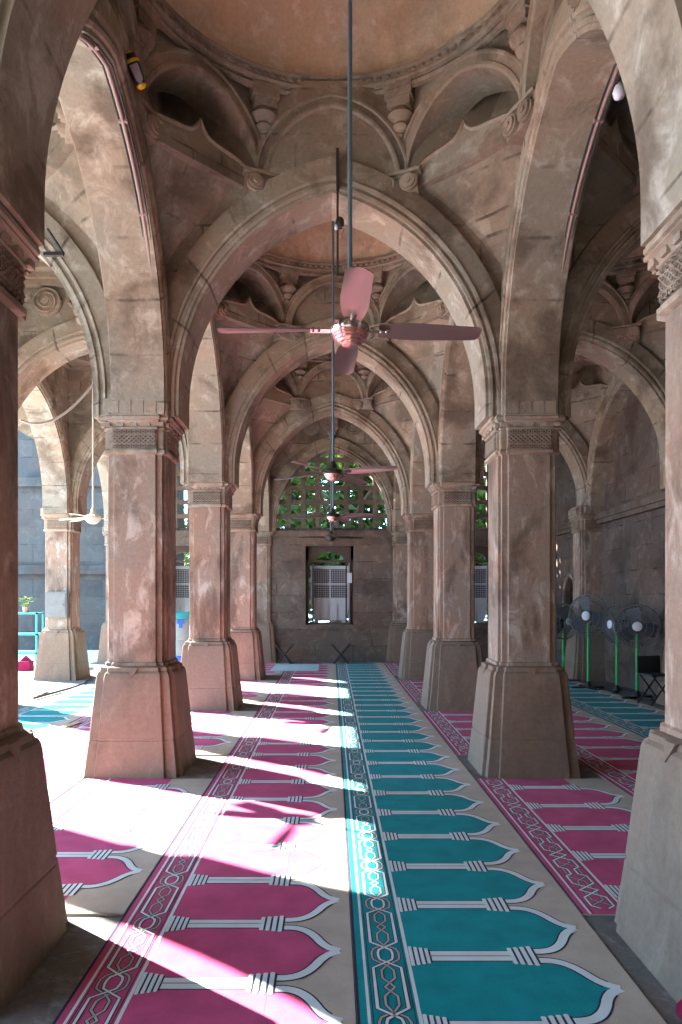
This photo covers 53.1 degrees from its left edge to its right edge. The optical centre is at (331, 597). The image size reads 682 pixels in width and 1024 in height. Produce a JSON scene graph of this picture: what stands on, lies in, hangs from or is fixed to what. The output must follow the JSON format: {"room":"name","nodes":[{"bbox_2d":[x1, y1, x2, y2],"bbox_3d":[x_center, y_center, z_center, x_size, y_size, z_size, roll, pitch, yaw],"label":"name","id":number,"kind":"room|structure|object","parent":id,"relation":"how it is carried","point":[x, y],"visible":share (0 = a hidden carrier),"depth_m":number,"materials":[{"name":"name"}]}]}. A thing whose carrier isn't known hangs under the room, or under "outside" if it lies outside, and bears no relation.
{"room":"mosque","nodes":[
{"label":"mosque","id":0,"kind":"room"},
{"bbox_2d":[23,258,80,324],"bbox_3d":[-3.580,-4.360,8.250,3.294,0.920,3.294,0,0,0],"label":"vault","id":1,"kind":"object","parent":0,"point":[47,302],"visible":0.19,"depth_m":9.77,"materials":[{"name":"stone"}]},
{"bbox_2d":[43,98,96,256],"bbox_3d":[-3.580,-4.353,4.760,3.755,3.094,3.755,0,0,0],"label":"vault","id":2,"kind":"object","parent":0,"point":[64,184],"depth_m":5.99,"materials":[{"name":"stone"}]},
{"bbox_2d":[49,354,90,374],"bbox_3d":[-3.580,-4.360,11.830,3.294,0.920,3.294,0,0,0],"label":"vault","id":3,"kind":"object","parent":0,"point":[83,362],"visible":0.02,"depth_m":13.16,"materials":[{"name":"stone"}]},
{"bbox_2d":[60,387,107,523],"bbox_3d":[-3.912,-2.939,10.981,0.947,3.523,1.078,0,0,40],"label":"ceiling fan","id":4,"kind":"object","parent":3,"relation":"hanging from","point":[92,518],"visible":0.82,"depth_m":10.88,"materials":[{"name":"beige metal"}]},
{"bbox_2d":[176,530,487,661],"bbox_3d":[0.000,0.010,17.755,11.200,3.380,1.550,0,0,0],"label":"wall","id":5,"kind":"structure","parent":0,"point":[372,554],"depth_m":17.03,"materials":[{"name":"stone"}]},
{"bbox_2d":[176,566,188,610],"bbox_3d":[-3.630,-0.081,17.935,1.060,1.500,0.670,0,0,0],"label":"cooler","id":6,"kind":"object","parent":5,"relation":"on","point":[182,572],"visible":0.16,"depth_m":17.64,"materials":[{"name":"grey plastic"}]},
{"bbox_2d":[176,568,188,598],"bbox_3d":[-3.630,-0.376,17.628,0.974,0.804,0.055,0,0,0],"label":"grille","id":7,"kind":"object","parent":6,"relation":"attached to","point":[182,574],"depth_m":17.64,"materials":[{"name":"grey plastic"}]},
{"bbox_2d":[176,457,188,529],"bbox_3d":[-3.580,-2.700,17.180,3.016,2.103,0.100,0,0,0],"label":"window","id":8,"kind":"structure","parent":5,"relation":"in","point":[178,502],"depth_m":17.14,"materials":[{"name":"stone"}]},
{"bbox_2d":[176,546,188,561],"bbox_3d":[-3.640,-0.315,17.240,1.200,1.970,0.100,0,0,0],"label":"window","id":9,"kind":"structure","parent":5,"relation":"in","point":[179,549],"depth_m":17.19,"materials":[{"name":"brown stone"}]},
{"bbox_2d":[310,566,347,621],"bbox_3d":[-0.050,-0.081,17.935,1.060,1.500,0.670,0,0,0],"label":"cooler","id":10,"kind":"object","parent":5,"relation":"on","point":[329,581],"visible":0.73,"depth_m":17.64,"materials":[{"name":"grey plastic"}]},
{"bbox_2d":[311,568,347,598],"bbox_3d":[-0.050,-0.376,17.628,0.974,0.804,0.055,0,0,0],"label":"grille","id":11,"kind":"object","parent":10,"relation":"attached to","point":[329,583],"depth_m":17.64,"materials":[{"name":"grey metal"}]},
{"bbox_2d":[306,546,352,624],"bbox_3d":[-0.060,-0.315,17.240,1.200,1.970,0.100,0,0,0],"label":"window","id":12,"kind":"structure","parent":5,"relation":"in","point":[312,552],"depth_m":17.19,"materials":[{"name":"brown wood"}]},
{"bbox_2d":[276,455,387,529],"bbox_3d":[0.000,-2.700,17.180,3.016,2.103,0.100,0,0,0],"label":"window","id":13,"kind":"structure","parent":5,"relation":"in","point":[288,502],"depth_m":17.13,"materials":[{"name":"stone"}]},
{"bbox_2d":[347,563,351,622],"bbox_3d":[0.440,-0.130,17.150,0.120,1.500,0.080,0,0,0],"label":"pipe","id":14,"kind":"object","parent":5,"relation":"attached to","point":[349,574],"visible":1,"depth_m":17.14,"materials":[{"name":"grey metal"}]},
{"bbox_2d":[275,627,487,629],"bbox_3d":[0.000,0.760,17.020,10.160,0.080,0.040,0,0,0],"label":"trim","id":15,"kind":"structure","parent":5,"relation":"attached to","point":[276,628],"depth_m":17.00,"materials":[{"name":"stone"}]},
{"bbox_2d":[475,566,486,621],"bbox_3d":[3.530,-0.081,17.935,1.060,1.500,0.670,0,0,0],"label":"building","id":16,"kind":"structure","parent":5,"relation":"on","point":[480,571],"depth_m":17.64,"materials":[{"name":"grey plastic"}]},
{"bbox_2d":[475,568,486,598],"bbox_3d":[3.530,-0.376,17.628,0.974,0.804,0.055,0,0,0],"label":"grille","id":17,"kind":"object","parent":16,"relation":"attached to","point":[480,573],"depth_m":17.64,"materials":[{"name":"grey metal"}]},
{"bbox_2d":[475,457,487,529],"bbox_3d":[3.580,-2.700,17.180,3.016,2.103,0.100,0,0,0],"label":"window","id":18,"kind":"structure","parent":5,"relation":"in","point":[479,502],"depth_m":17.14,"materials":[{"name":"stone"}]},
{"bbox_2d":[475,546,487,624],"bbox_3d":[3.520,-0.315,17.240,1.200,1.970,0.100,0,0,0],"label":"window","id":19,"kind":"structure","parent":5,"relation":"in","point":[483,550],"depth_m":17.19,"materials":[{"name":"brown wood"}]},
{"bbox_2d":[303,416,360,438],"bbox_3d":[0.000,-4.360,15.410,3.294,0.920,3.294,0,0,0],"label":"vault","id":20,"kind":"object","parent":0,"point":[312,429],"visible":0.19,"depth_m":16.93,"materials":[{"name":"stone"}]},
{"bbox_2d":[298,416,362,540],"bbox_3d":[-0.023,-2.989,15.410,1.107,3.423,1.107,0,0,40],"label":"ceiling fan","id":21,"kind":"object","parent":20,"relation":"hanging from","point":[331,537],"visible":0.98,"depth_m":15.40,"materials":[{"name":"pink"}]},
{"bbox_2d":[0,662,681,1023],"bbox_3d":[0.000,1.725,6.500,11.800,0.250,22.200,0,0,0],"label":"floor","id":22,"kind":"structure","parent":0,"point":[45,993],"depth_m":3.12,"materials":[{"name":"stone"}]},
{"bbox_2d":[0,202,67,1008],"bbox_3d":[-1.720,-0.105,2.970,0.894,3.410,0.894,0,0,0],"label":"stone column","id":23,"kind":"structure","parent":22,"relation":"on","point":[33,914],"depth_m":3.02,"materials":[{"name":"stone"}]},
{"bbox_2d":[58,0,170,416],"bbox_3d":[-1.740,-3.200,4.715,0.550,3.100,3.455,0,0,0],"label":"stone arch","id":24,"kind":"object","parent":23,"relation":"on","point":[136,302],"visible":0.7,"depth_m":5.64,"materials":[{"name":"stone"}]},
{"bbox_2d":[79,33,162,414],"bbox_3d":[-1.552,-2.672,5.168,0.077,2.043,1.982,0,0,0],"label":"cable conduit","id":25,"kind":"object","parent":24,"relation":"attached to","point":[94,47],"visible":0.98,"depth_m":5.11,"materials":[{"name":"black"}]},
{"bbox_2d":[126,50,145,89],"bbox_3d":[-1.458,-3.871,4.998,0.192,0.228,0.120,0,0,-20],"label":"light","id":26,"kind":"object","parent":24,"relation":"attached to","point":[134,67],"visible":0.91,"depth_m":4.97,"materials":[{"name":"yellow plastic"}]},
{"bbox_2d":[0,0,681,248],"bbox_3d":[0.050,-3.200,2.970,3.455,3.100,0.550,0,0,0],"label":"stone arch","id":27,"kind":"object","parent":23,"relation":"on","point":[39,38],"visible":0.97,"depth_m":2.98,"materials":[{"name":"stone"}]},
{"bbox_2d":[18,682,94,737],"bbox_3d":[-3.928,1.594,9.850,1.145,0.012,13.700,0,0,0],"label":"rug","id":28,"kind":"object","parent":22,"relation":"on","point":[45,716],"visible":0.29,"depth_m":9.64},
{"bbox_2d":[33,506,90,680],"bbox_3d":[-5.370,-0.105,13.620,0.894,3.410,0.894,0,0,0],"label":"stone column","id":29,"kind":"structure","parent":22,"relation":"on","point":[62,654],"depth_m":13.35,"materials":[{"name":"stone"}]},
{"bbox_2d":[45,592,68,617],"bbox_3d":[-5.360,0.130,13.280,0.420,0.500,0.140,0,0,0],"label":"meter box","id":30,"kind":"object","parent":29,"relation":"attached to","point":[56,603],"visible":1,"depth_m":13.24,"materials":[{"name":"metal"}]},
{"bbox_2d":[97,452,107,530],"bbox_3d":[-5.370,-3.200,15.410,0.550,3.100,3.455,0,0,0],"label":"stone arch","id":31,"kind":"object","parent":29,"relation":"on","point":[102,464],"visible":0.13,"depth_m":16.54,"materials":[{"name":"stone"}]},
{"bbox_2d":[33,676,92,698],"bbox_3d":[-4.641,1.570,12.185,0.228,0.036,2.953,0,0,-2],"label":"cable","id":32,"kind":"object","parent":22,"relation":"on","point":[89,678],"visible":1,"depth_m":11.57,"materials":[{"name":"black plastic"}]},
{"bbox_2d":[38,712,91,801],"bbox_3d":[-2.772,1.584,9.850,1.145,0.032,13.700,0,0,0],"label":"rug","id":33,"kind":"object","parent":22,"relation":"on","point":[64,749],"depth_m":6.93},
{"bbox_2d":[97,526,107,662],"bbox_3d":[-5.370,-0.105,17.200,0.894,3.410,0.894,0,0,0],"label":"stone column","id":34,"kind":"structure","parent":22,"relation":"on","point":[103,645],"depth_m":16.85,"materials":[{"name":"stone"}]},
{"bbox_2d":[50,779,212,915],"bbox_3d":[-1.620,1.593,4.720,1.140,0.012,2.576,0,0,0],"label":"rug","id":35,"kind":"object","parent":22,"relation":"on","point":[111,835],"visible":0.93,"depth_m":4.61,"materials":[{"name":"carpet"}]},
{"bbox_2d":[84,397,195,778],"bbox_3d":[-1.790,-0.105,6.460,0.894,3.410,0.894,0,0,0],"label":"stone column","id":36,"kind":"structure","parent":22,"relation":"on","point":[141,725],"depth_m":6.19,"materials":[{"name":"stone"}]},
{"bbox_2d":[38,197,109,420],"bbox_3d":[-3.580,-3.200,6.460,3.455,3.100,0.550,0,0,0],"label":"stone arch","id":37,"kind":"object","parent":36,"relation":"on","point":[78,271],"visible":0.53,"depth_m":6.21,"materials":[{"name":"stone"}]},
{"bbox_2d":[187,314,225,481],"bbox_3d":[-1.790,-3.200,8.250,0.550,3.100,3.455,0,0,0],"label":"stone arch","id":38,"kind":"object","parent":36,"relation":"on","point":[206,434],"visible":0.31,"depth_m":9.54,"materials":[{"name":"stone"}]},
{"bbox_2d":[163,81,502,429],"bbox_3d":[0.000,-3.200,6.460,3.455,3.100,0.550,0,0,0],"label":"stone arch","id":39,"kind":"object","parent":36,"relation":"on","point":[237,232],"visible":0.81,"depth_m":6.27,"materials":[{"name":"stone"}]},
{"bbox_2d":[95,0,580,272],"bbox_3d":[0.000,-3.860,4.760,3.755,4.120,3.755,0,0,0],"label":"vault","id":40,"kind":"object","parent":39,"relation":"on","point":[220,57],"visible":0.75,"depth_m":6.06,"materials":[{"name":"stone"}]},
{"bbox_2d":[217,0,481,375],"bbox_3d":[0.109,-3.645,4.150,1.196,4.231,1.196,0,0,43],"label":"ceiling fan","id":41,"kind":"object","parent":40,"relation":"hanging from","point":[351,331],"visible":1,"depth_m":4.14,"materials":[{"name":"pink"}]},
{"bbox_2d":[334,148,343,276],"bbox_3d":[0.067,-3.475,6.149,0.090,1.150,0.121,0,0,0],"label":"holder","id":42,"kind":"object","parent":39,"relation":"hanging from","point":[339,224],"visible":1,"depth_m":6.14,"materials":[{"name":"grey metal"}]},
{"bbox_2d":[176,611,188,661],"bbox_3d":[-3.451,0.941,15.600,0.800,1.290,0.800,0,0,0],"label":"drum","id":43,"kind":"object","parent":22,"relation":"on","point":[182,617],"visible":0.23,"depth_m":15.26,"materials":[{"name":"blue"}]},
{"bbox_2d":[52,664,355,1023],"bbox_3d":[-0.477,1.594,8.775,1.135,0.012,15.550,0,0,0],"label":"rug","id":44,"kind":"object","parent":22,"relation":"on","point":[244,917],"visible":0.98,"depth_m":3.58,"materials":[{"name":"carpet"}]},
{"bbox_2d":[270,664,318,670],"bbox_3d":[-0.820,1.579,15.550,1.040,0.014,1.440,0,0,0],"label":"floor mat","id":45,"kind":"object","parent":44,"relation":"on","point":[277,667],"visible":1,"depth_m":15.46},
{"bbox_2d":[181,472,242,710],"bbox_3d":[-1.790,-0.105,10.040,0.894,3.410,0.894,0,0,0],"label":"stone column","id":46,"kind":"structure","parent":22,"relation":"on","point":[209,657],"depth_m":9.77,"materials":[{"name":"stone"}]},
{"bbox_2d":[18,288,187,484],"bbox_3d":[-3.580,-3.200,10.040,3.455,3.100,0.550,0,0,0],"label":"stone arch","id":47,"kind":"object","parent":46,"relation":"on","point":[45,344],"visible":0.31,"depth_m":9.85,"materials":[{"name":"stone"}]},
{"bbox_2d":[20,383,92,424],"bbox_3d":[-3.685,-2.842,9.448,0.052,1.063,1.247,0,0,43],"label":"cable","id":48,"kind":"object","parent":47,"relation":"hanging from","point":[91,386],"visible":0.83,"depth_m":9.38,"materials":[{"name":"beige plastic"}]},
{"bbox_2d":[230,422,253,512],"bbox_3d":[-1.790,-3.200,11.830,0.550,3.100,3.455,0,0,0],"label":"stone arch","id":49,"kind":"object","parent":46,"relation":"on","point":[243,497],"visible":0.12,"depth_m":13.19,"materials":[{"name":"stone"}]},
{"bbox_2d":[224,275,439,488],"bbox_3d":[0.000,-3.200,10.040,3.455,3.100,0.550,0,0,0],"label":"stone arch","id":50,"kind":"object","parent":46,"relation":"on","point":[279,359],"visible":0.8,"depth_m":9.80,"materials":[{"name":"stone"}]},
{"bbox_2d":[214,221,449,400],"bbox_3d":[0.000,-3.860,8.250,3.755,4.120,3.755,0,0,0],"label":"vault","id":51,"kind":"object","parent":50,"relation":"on","point":[272,278],"visible":0.19,"depth_m":9.69,"materials":[{"name":"stone"}]},
{"bbox_2d":[274,221,397,484],"bbox_3d":[0.012,-3.630,8.250,1.259,4.439,1.259,0,0,-15],"label":"ceiling fan","id":52,"kind":"object","parent":51,"relation":"hanging from","point":[332,473],"visible":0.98,"depth_m":8.24,"materials":[{"name":"pink"}]},
{"bbox_2d":[191,711,256,755],"bbox_3d":[-1.620,1.593,8.255,1.140,0.012,2.666,0,0,0],"label":"rug","id":53,"kind":"object","parent":22,"relation":"on","point":[215,733],"visible":0.56,"depth_m":8.24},
{"bbox_2d":[230,505,265,679],"bbox_3d":[-1.790,-0.105,13.620,0.894,3.410,0.894,0,0,0],"label":"stone column","id":54,"kind":"structure","parent":22,"relation":"on","point":[245,632],"depth_m":13.35,"materials":[{"name":"stone"}]},
{"bbox_2d":[69,370,105,515],"bbox_3d":[-3.580,-3.200,13.620,3.455,3.100,0.550,0,0,0],"label":"stone arch","id":55,"kind":"object","parent":54,"relation":"on","point":[80,416],"visible":0.23,"depth_m":13.43,"materials":[{"name":"stone"}]},
{"bbox_2d":[258,472,270,530],"bbox_3d":[-1.790,-3.200,15.410,0.550,3.100,3.455,0,0,0],"label":"stone arch","id":56,"kind":"object","parent":54,"relation":"on","point":[264,524],"visible":0.1,"depth_m":16.80,"materials":[{"name":"stone"}]},
{"bbox_2d":[253,362,410,516],"bbox_3d":[0.000,-3.200,13.620,3.455,3.100,0.550,0,0,0],"label":"stone arch","id":57,"kind":"object","parent":54,"relation":"on","point":[319,389],"visible":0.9,"depth_m":13.38,"materials":[{"name":"stone"}]},
{"bbox_2d":[251,352,412,452],"bbox_3d":[0.000,-3.860,11.830,3.755,4.120,3.755,0,0,0],"label":"vault","id":58,"kind":"object","parent":57,"relation":"on","point":[277,402],"visible":0.11,"depth_m":13.29,"materials":[{"name":"stone"}]},
{"bbox_2d":[293,481,372,521],"bbox_3d":[-0.002,-3.586,11.822,1.106,4.529,1.147,0,0,-22],"label":"ceiling fan","id":59,"kind":"object","parent":58,"relation":"hanging from","point":[332,516],"visible":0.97,"depth_m":11.77,"materials":[{"name":"pink"}]},
{"bbox_2d":[240,680,277,701],"bbox_3d":[-1.620,1.593,11.835,1.140,0.012,2.666,0,0,0],"label":"rug","id":60,"kind":"object","parent":22,"relation":"on","point":[252,690],"visible":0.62,"depth_m":11.86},
{"bbox_2d":[257,531,277,662],"bbox_3d":[-1.790,-0.105,17.200,0.894,3.410,0.894,0,0,0],"label":"stone column","id":61,"kind":"structure","parent":22,"relation":"on","point":[264,539],"depth_m":16.93,"materials":[{"name":"stone"}]},
{"bbox_2d":[270,418,393,531],"bbox_3d":[0.000,-3.200,17.200,3.455,3.100,0.550,0,0,0],"label":"stone arch","id":62,"kind":"object","parent":61,"relation":"on","point":[302,447],"visible":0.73,"depth_m":16.97,"materials":[{"name":"stone"}]},
{"bbox_2d":[265,663,288,675],"bbox_3d":[-1.620,1.593,15.415,1.140,0.012,2.666,0,0,0],"label":"rug","id":63,"kind":"object","parent":22,"relation":"on","point":[268,666],"visible":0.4,"depth_m":14.77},
{"bbox_2d":[274,644,293,663],"bbox_3d":[-1.148,1.342,16.450,0.462,0.474,0.144,0,0,15],"label":"book stand","id":64,"kind":"object","parent":63,"relation":"on","point":[276,645],"visible":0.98,"depth_m":16.42,"materials":[{"name":"black wood"}]},
{"bbox_2d":[383,663,398,675],"bbox_3d":[1.827,1.593,15.415,1.145,0.012,2.666,0,0,0],"label":"rug","id":65,"kind":"object","parent":22,"relation":"on","point":[393,668],"visible":0.2,"depth_m":15.60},
{"bbox_2d":[386,531,406,662],"bbox_3d":[1.790,-0.105,17.200,0.894,3.410,0.894,0,0,0],"label":"stone column","id":66,"kind":"structure","parent":22,"relation":"on","point":[399,539],"depth_m":16.93,"materials":[{"name":"stone"}]},
{"bbox_2d":[397,680,423,701],"bbox_3d":[1.827,1.593,11.835,1.145,0.012,2.666,0,0,0],"label":"rug","id":67,"kind":"object","parent":22,"relation":"on","point":[413,688],"visible":0.27,"depth_m":12.11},
{"bbox_2d":[398,505,433,679],"bbox_3d":[1.790,-0.105,13.620,0.894,3.410,0.894,0,0,0],"label":"stone column","id":68,"kind":"structure","parent":22,"relation":"on","point":[418,632],"depth_m":13.35,"materials":[{"name":"stone"}]},
{"bbox_2d":[393,472,405,530],"bbox_3d":[1.790,-3.200,15.410,0.550,3.100,3.455,0,0,0],"label":"stone arch","id":69,"kind":"object","parent":68,"relation":"on","point":[399,524],"visible":0.07,"depth_m":16.80,"materials":[{"name":"stone"}]},
{"bbox_2d":[558,366,588,505],"bbox_3d":[3.580,-3.200,13.620,3.455,3.100,0.550,0,0,0],"label":"stone arch","id":70,"kind":"object","parent":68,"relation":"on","point":[573,447],"visible":0.2,"depth_m":13.39,"materials":[{"name":"stone"}]},
{"bbox_2d":[421,711,472,755],"bbox_3d":[1.827,1.593,8.255,1.145,0.012,2.666,0,0,0],"label":"rug","id":71,"kind":"object","parent":22,"relation":"on","point":[454,727],"visible":0.26,"depth_m":8.43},
{"bbox_2d":[421,472,482,710],"bbox_3d":[1.790,-0.105,10.040,0.894,3.410,0.894,0,0,0],"label":"stone column","id":72,"kind":"structure","parent":22,"relation":"on","point":[454,657],"depth_m":9.77,"materials":[{"name":"stone"}]},
{"bbox_2d":[410,422,433,512],"bbox_3d":[1.790,-3.200,11.830,0.550,3.100,3.455,0,0,0],"label":"stone arch","id":73,"kind":"object","parent":72,"relation":"on","point":[420,497],"visible":0.12,"depth_m":13.19,"materials":[{"name":"stone"}]},
{"bbox_2d":[476,275,664,487],"bbox_3d":[3.580,-3.200,10.040,3.455,3.100,0.550,0,0,0],"label":"stone arch","id":74,"kind":"object","parent":72,"relation":"on","point":[639,369],"visible":0.3,"depth_m":9.85,"materials":[{"name":"stone"}]},
{"bbox_2d":[336,663,666,1023],"bbox_3d":[0.672,1.594,8.875,1.155,0.012,15.750,0,0,0],"label":"rug","id":75,"kind":"object","parent":22,"relation":"on","point":[455,919],"visible":1,"depth_m":3.55,"materials":[{"name":"carpet"}]},
{"bbox_2d":[468,398,580,778],"bbox_3d":[1.790,-0.105,6.460,0.894,3.410,0.894,0,0,0],"label":"stone column","id":76,"kind":"structure","parent":22,"relation":"on","point":[523,727],"depth_m":6.19,"materials":[{"name":"stone"}]},
{"bbox_2d":[438,314,476,481],"bbox_3d":[1.790,-3.200,8.250,0.550,3.100,3.455,0,0,0],"label":"stone arch","id":77,"kind":"object","parent":76,"relation":"on","point":[457,434],"visible":0.16,"depth_m":9.54,"materials":[{"name":"stone"}]},
{"bbox_2d":[559,131,640,420],"bbox_3d":[3.580,-3.200,6.460,3.455,3.100,0.550,0,0,0],"label":"stone arch","id":78,"kind":"object","parent":76,"relation":"on","point":[614,232],"visible":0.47,"depth_m":6.21,"materials":[{"name":"stone"}]},
{"bbox_2d":[475,779,632,915],"bbox_3d":[1.827,1.593,4.720,1.145,0.012,2.576,0,0,0],"label":"rug","id":79,"kind":"object","parent":22,"relation":"on","point":[577,829],"visible":0.68,"depth_m":4.72,"materials":[{"name":"carpet"}]},
{"bbox_2d":[565,505,605,680],"bbox_3d":[5.140,-0.105,13.620,0.894,3.410,0.894,0,0,0],"label":"stone column","id":80,"kind":"structure","parent":22,"relation":"on","point":[587,534],"depth_m":13.35,"materials":[{"name":"stone"}]},
{"bbox_2d":[571,705,644,796],"bbox_3d":[2.978,1.594,9.850,1.145,0.012,13.700,0,0,0],"label":"rug","id":81,"kind":"object","parent":22,"relation":"on","point":[611,751],"visible":0.25,"depth_m":7.20,"materials":[{"name":"carpet"}]},
{"bbox_2d":[568,678,664,737],"bbox_3d":[4.128,1.594,9.850,1.145,0.012,13.700,0,0,0],"label":"rug","id":82,"kind":"object","parent":22,"relation":"on","point":[639,718],"visible":0.34,"depth_m":9.73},
{"bbox_2d":[556,603,579,681],"bbox_3d":[4.456,0.850,13.171,0.699,1.500,0.493,0,0,-30],"label":"pedestal fan","id":83,"kind":"object","parent":82,"relation":"on","point":[562,612],"visible":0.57,"depth_m":13.12,"materials":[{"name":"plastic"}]},
{"bbox_2d":[568,594,608,689],"bbox_3d":[4.528,0.760,12.060,0.664,1.679,0.469,0,0,38],"label":"pedestal fan","id":84,"kind":"object","parent":82,"relation":"on","point":[588,618],"visible":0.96,"depth_m":12.03,"materials":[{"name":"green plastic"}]},
{"bbox_2d":[598,604,634,693],"bbox_3d":[4.863,0.850,11.622,0.493,1.500,0.699,0,0,-10],"label":"pedestal fan","id":85,"kind":"object","parent":22,"relation":"on","point":[608,630],"visible":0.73,"depth_m":11.60,"materials":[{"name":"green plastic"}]},
{"bbox_2d":[613,604,660,700],"bbox_3d":[4.875,0.850,10.912,0.699,1.500,0.493,0,0,22],"label":"pedestal fan","id":86,"kind":"object","parent":22,"relation":"on","point":[634,615],"visible":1,"depth_m":10.86,"materials":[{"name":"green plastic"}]},
{"bbox_2d":[614,206,681,1002],"bbox_3d":[1.810,-0.105,2.970,0.894,3.410,0.894,0,0,0],"label":"stone column","id":87,"kind":"structure","parent":22,"relation":"on","point":[648,916],"depth_m":3.05,"materials":[{"name":"stone"}]},
{"bbox_2d":[499,0,619,414],"bbox_3d":[1.790,-3.200,4.715,0.550,3.100,3.455,0,0,0],"label":"stone arch","id":88,"kind":"object","parent":87,"relation":"on","point":[577,61],"visible":0.68,"depth_m":5.55,"materials":[{"name":"stone"}]},
{"bbox_2d":[561,63,619,277],"bbox_3d":[1.984,-2.672,5.168,0.077,2.043,1.982,0,0,0],"label":"cable conduit","id":89,"kind":"object","parent":88,"relation":"attached to","point":[599,119],"visible":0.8,"depth_m":5.26,"materials":[{"name":"black"}]},
{"bbox_2d":[612,76,624,100],"bbox_3d":[2.039,-3.640,4.850,0.090,0.195,0.090,0,0,0],"label":"light bulb","id":90,"kind":"object","parent":88,"relation":"hanging from","point":[618,93],"visible":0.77,"depth_m":4.83,"materials":[{"name":"white glass"}]},
{"bbox_2d":[637,655,664,705],"bbox_3d":[4.859,1.238,10.252,0.420,0.716,0.335,0,0,-15],"label":"folding chair","id":91,"kind":"object","parent":22,"relation":"on","point":[646,665],"visible":0.77,"depth_m":10.36,"materials":[{"name":"black plastic"}]},
{"bbox_2d":[656,646,664,705],"bbox_3d":[5.370,-0.105,10.040,0.894,3.410,0.894,0,0,0],"label":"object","id":92,"kind":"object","parent":22,"relation":"on","point":[661,699],"depth_m":10.26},
{"bbox_2d":[568,354,608,444],"bbox_3d":[3.580,-3.860,11.830,3.755,4.120,3.755,0,0,0],"label":"vault","id":93,"kind":"object","parent":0,"point":[587,396],"visible":0.02,"depth_m":13.08,"materials":[{"name":"stone"}]},
{"bbox_2d":[574,93,639,238],"bbox_3d":[3.580,-3.860,4.760,3.755,4.120,3.755,0,0,0],"label":"vault","id":94,"kind":"object","parent":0,"point":[614,170],"visible":0.08,"depth_m":6.11,"materials":[{"name":"stone"}]},
{"bbox_2d":[556,392,664,694],"bbox_3d":[5.440,-1.575,6.650,0.320,6.350,21.900,0,0,0],"label":"wall","id":95,"kind":"structure","parent":0,"point":[633,547],"depth_m":12.15,"materials":[{"name":"stone"}]},
{"bbox_2d":[562,559,572,649],"bbox_3d":[5.433,0.375,15.100,0.415,2.450,1.000,0,0,0],"label":"niche","id":96,"kind":"object","parent":95,"relation":"attached to","point":[567,593],"visible":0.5,"depth_m":15.42,"materials":[{"name":"stone"}]},
{"bbox_2d":[556,491,664,536],"bbox_3d":[5.195,-1.540,8.025,0.150,0.200,18.050,0,0,0],"label":"trim","id":97,"kind":"structure","parent":95,"relation":"attached to","point":[657,501],"depth_m":11.91,"materials":[{"name":"stone"}]},
{"bbox_2d":[586,365,664,512],"bbox_3d":[5.250,-3.200,11.830,0.550,3.100,3.455,0,0,0],"label":"stone arch","id":98,"kind":"object","parent":95,"relation":"attached to","point":[618,392],"visible":0.34,"depth_m":12.89,"materials":[{"name":"stone"}]},
{"bbox_2d":[598,246,665,366],"bbox_3d":[3.580,-3.860,8.250,3.755,4.120,3.755,0,0,0],"label":"vault","id":99,"kind":"object","parent":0,"point":[637,286],"visible":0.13,"depth_m":9.71,"materials":[{"name":"stone"}]},
{"bbox_3d":[-5.425,-1.610,-0.765,0.350,6.420,7.070,0,0,0],"label":"wall","id":100,"kind":"structure","parent":0,"visible":0},
{"bbox_2d":[18,405,33,438],"bbox_3d":[-6.020,-3.870,6.800,1.000,0.780,22.800,0,0,0],"label":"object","id":101,"kind":"structure","parent":100,"relation":"attached to","point":[25,428],"depth_m":14.11,"materials":[{"name":"stone"}]},
{"label":"outside","id":102,"kind":"structure","parent":0,"visible":0},
{"bbox_2d":[18,650,98,680],"bbox_3d":[-5.000,1.845,12.500,70.000,0.410,65.000,0,0,0],"label":"ground","id":103,"kind":"structure","parent":102,"point":[92,654],"depth_m":18.51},
{"bbox_2d":[18,656,33,670],"bbox_3d":[-6.903,1.470,15.400,0.260,0.340,0.240,0,0,0],"label":"cloth bag","id":104,"kind":"object","parent":103,"relation":"on","point":[25,664],"visible":0.92,"depth_m":15.28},
{"bbox_2d":[18,612,43,665],"bbox_3d":[-7.493,0.990,16.500,0.900,1.300,0.400,0,0,0],"label":"display rack","id":105,"kind":"object","parent":103,"relation":"on","point":[36,633],"visible":0.37,"depth_m":16.30,"materials":[{"name":"teal metal"}]},
{"bbox_2d":[18,431,183,649],"bbox_3d":[-9.500,-3.000,22.750,9.000,9.800,2.900,0,0,0],"label":"exterior wall","id":106,"kind":"structure","parent":103,"relation":"on","point":[31,535],"depth_m":21.50,"materials":[{"name":"stone"}]},
{"bbox_2d":[184,462,327,568],"bbox_3d":[-2.516,-3.056,26.487,9.031,10.412,8.473,0,0,-39],"label":"tree","id":107,"kind":"object","parent":103,"relation":"on","point":[297,492],"visible":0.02,"depth_m":25.00,"materials":[{"name":"green plant"}]},
{"bbox_2d":[277,454,386,621],"bbox_3d":[0.344,-2.349,21.909,8.476,8.998,7.622,0,0,10],"label":"tree","id":108,"kind":"object","parent":103,"relation":"on","point":[310,482],"visible":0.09,"depth_m":20.60,"materials":[{"name":"green plant"}]},
{"bbox_2d":[281,456,485,621],"bbox_3d":[1.137,-3.399,25.664,9.528,11.248,10.595,0,0,-9],"label":"tree","id":109,"kind":"object","parent":103,"relation":"on","point":[352,508],"visible":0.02,"depth_m":22.20,"materials":[{"name":"green plant"}]},
{"bbox_2d":[379,462,486,621],"bbox_3d":[5.867,-2.477,23.047,8.280,9.254,7.349,0,0,14],"label":"tree","id":110,"kind":"object","parent":103,"relation":"on","point":[481,523],"visible":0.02,"depth_m":20.99,"materials":[{"name":"green plant"}]},
{"bbox_3d":[-5.370,-0.105,10.040,0.894,3.410,0.894,0,0,0],"label":"stone column","id":111,"kind":"structure","parent":0,"visible":0},
{"bbox_2d":[22,365,70,512],"bbox_3d":[-5.370,-3.200,11.830,0.550,3.100,3.455,0,0,0],"label":"stone arch","id":112,"kind":"object","parent":111,"relation":"on","point":[49,399],"visible":0.61,"depth_m":13.03,"materials":[{"name":"stone"}]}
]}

